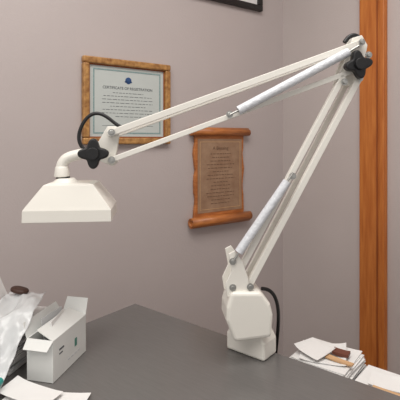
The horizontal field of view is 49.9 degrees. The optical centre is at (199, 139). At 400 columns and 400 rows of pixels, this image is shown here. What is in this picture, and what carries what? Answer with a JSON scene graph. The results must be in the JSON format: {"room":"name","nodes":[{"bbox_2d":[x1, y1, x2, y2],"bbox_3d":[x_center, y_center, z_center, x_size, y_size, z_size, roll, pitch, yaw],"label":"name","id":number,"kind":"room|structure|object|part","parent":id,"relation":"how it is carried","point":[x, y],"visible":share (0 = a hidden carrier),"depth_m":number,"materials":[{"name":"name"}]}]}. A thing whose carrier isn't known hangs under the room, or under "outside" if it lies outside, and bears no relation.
{"room":"office","nodes":[
{"label":"office","id":0,"kind":"room"},
{"bbox_2d":[0,0,282,354],"bbox_3d":[-1.229,-0.120,0.924,4.113,2.600,0.100,0,0,-36],"label":"wall","id":1,"kind":"structure","parent":0,"point":[149,256],"depth_m":1.58,"materials":[{"name":"paint"}]},
{"bbox_2d":[82,55,170,143],"bbox_3d":[-0.256,-0.135,1.546,0.344,0.300,0.022,0,0,-36],"label":"framed certificate","id":2,"kind":"object","parent":1,"relation":"attached to","point":[126,91],"visible":0.98,"depth_m":1.54,"materials":[{"name":"paper"}]},
{"bbox_3d":[-0.387,-0.135,1.453,0.023,0.254,0.022,0,0,-36],"label":"frame","id":3,"kind":"part","parent":2,"relation":"part of","materials":[{"name":"brown wood"}]},
{"bbox_3d":[-0.256,-0.274,1.546,0.344,0.023,0.022,0,0,-36],"label":"frame","id":4,"kind":"part","parent":2,"relation":"part of","materials":[{"name":"brown wood"}]},
{"bbox_3d":[-0.256,0.004,1.546,0.344,0.023,0.022,0,0,-36],"label":"frame","id":5,"kind":"part","parent":2,"relation":"part of","materials":[{"name":"brown wood"}]},
{"bbox_3d":[-0.126,-0.135,1.640,0.023,0.254,0.022,0,0,-36],"label":"frame","id":6,"kind":"part","parent":2,"relation":"part of","materials":[{"name":"brown wood"}]},
{"bbox_2d":[188,127,252,228],"bbox_3d":[0.089,0.149,1.779,0.310,0.400,0.044,0,0,-36],"label":"plaque","id":7,"kind":"object","parent":1,"relation":"attached to","point":[217,154],"visible":0.96,"depth_m":1.77,"materials":[{"name":"brown wood"}]},
{"bbox_2d":[198,139,241,213],"bbox_3d":[0.085,0.145,1.784,0.232,0.300,0.002,0,0,-36],"label":"print","id":8,"kind":"object","parent":7,"relation":"on","point":[219,160],"depth_m":1.78},
{"bbox_2d":[211,0,262,11],"bbox_3d":[0.081,-0.775,1.790,0.480,0.400,0.021,0,0,-36],"label":"picture frame","id":9,"kind":"object","parent":1,"relation":"attached to","point":[255,5],"visible":1,"depth_m":1.87,"materials":[{"name":"black wood"}]},
{"bbox_3d":[0.266,-0.775,1.922,0.025,0.350,0.020,0,0,-36],"label":"frame","id":10,"kind":"part","parent":9,"relation":"part of","materials":[{"name":"black wood"}]},
{"bbox_2d":[22,33,372,360],"bbox_3d":[0.008,0.137,0.860,0.663,0.708,0.139,0,0,-6],"label":"desk lamp","id":11,"kind":"object","parent":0,"point":[247,312],"depth_m":0.82,"materials":[{"name":"white metal"}]},
{"bbox_2d":[283,0,399,374],"bbox_3d":[1.480,-0.120,0.590,0.100,2.600,3.600,0,0,-36],"label":"wall","id":12,"kind":"structure","parent":0,"point":[321,232],"depth_m":1.81,"materials":[{"name":"paint"}]},
{"bbox_2d":[359,0,386,370],"bbox_3d":[0.658,-0.120,1.635,0.018,2.600,0.108,0,0,-36],"label":"door frame","id":13,"kind":"structure","parent":12,"relation":"attached to","point":[367,8],"depth_m":1.64,"materials":[{"name":"brown wood"}]},
{"bbox_2d":[376,0,377,367],"bbox_3d":[0.664,-0.120,1.611,0.002,2.600,0.005,0,0,-34],"label":"groove","id":14,"kind":"object","parent":13,"relation":"attached to","point":[376,0],"depth_m":1.61,"materials":[{"name":"brown wood"}]},
{"bbox_2d":[379,0,384,369],"bbox_3d":[0.673,-0.120,1.591,0.008,2.600,0.020,0,0,-36],"label":"bead","id":15,"kind":"object","parent":13,"relation":"attached to","point":[381,2],"depth_m":1.59},
{"bbox_3d":[-0.182,1.230,-0.589,5.680,0.100,5.581,0,0,0],"label":"floor","id":16,"kind":"structure","parent":0,"visible":0},
{"bbox_2d":[0,304,399,399],"bbox_3d":[0.193,0.805,0.391,1.503,0.750,0.703,0,0,39],"label":"desk","id":17,"kind":"object","parent":16,"relation":"on","point":[135,351],"visible":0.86,"depth_m":0.80,"materials":[{"name":"laminate"}]},
{"bbox_2d":[0,292,44,388],"bbox_3d":[-0.361,0.365,0.796,0.102,0.118,0.220,0,0,0],"label":"plastic bag","id":18,"kind":"object","parent":17,"relation":"on","point":[15,309],"visible":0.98,"depth_m":0.78,"materials":[{"name":"white plastic"}]},
{"bbox_2d":[0,278,7,298],"bbox_3d":[-0.398,0.299,0.863,0.029,0.071,0.050,0,0,-11],"label":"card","id":19,"kind":"object","parent":18,"relation":"on","point":[3,291],"visible":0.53,"depth_m":0.87,"materials":[{"name":"white paper"}]},
{"bbox_2d":[10,286,28,294],"bbox_3d":[-0.364,0.303,0.868,0.038,0.014,0.024,0,0,16],"label":"glasses case","id":20,"kind":"object","parent":18,"relation":"on","point":[20,290],"visible":1,"depth_m":0.86,"materials":[{"name":"brown leather"}]},
{"bbox_2d":[7,306,45,374],"bbox_3d":[-0.360,0.387,0.855,0.075,0.084,0.142,0,0,13],"label":"paper stack","id":21,"kind":"object","parent":17,"relation":"on","point":[20,358],"visible":0.11,"depth_m":0.81,"materials":[{"name":"grey paper"}]},
{"bbox_2d":[0,376,90,399],"bbox_3d":[-0.260,0.421,0.707,0.155,0.015,0.066,0,0,14],"label":"loose paper","id":22,"kind":"object","parent":17,"relation":"on","point":[18,388],"visible":1,"depth_m":0.72,"materials":[{"name":"white paper"}]},
{"bbox_2d":[23,296,87,382],"bbox_3d":[-0.277,0.378,0.823,0.066,0.103,0.151,0,0,13],"label":"carton","id":23,"kind":"object","parent":17,"relation":"on","point":[55,336],"visible":1,"depth_m":0.80,"materials":[{"name":"white cardboard"}]},
{"bbox_3d":[0.509,0.845,0.700,0.710,0.670,0.155,0,0,39],"label":"cabinet","id":24,"kind":"object","parent":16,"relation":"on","visible":0},
{"bbox_2d":[289,337,366,379],"bbox_3d":[0.263,0.467,0.889,0.129,0.084,0.125,0,0,39],"label":"pile","id":25,"kind":"object","parent":24,"relation":"on","point":[339,359],"visible":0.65,"depth_m":0.87,"materials":[{"name":"white paper"}]},
{"bbox_2d":[355,365,399,395],"bbox_3d":[0.380,0.479,0.789,0.174,0.060,0.116,0,0,39],"label":"pile","id":26,"kind":"object","parent":24,"relation":"on","point":[373,376],"visible":0.54,"depth_m":0.82,"materials":[{"name":"white paper"}]}
]}

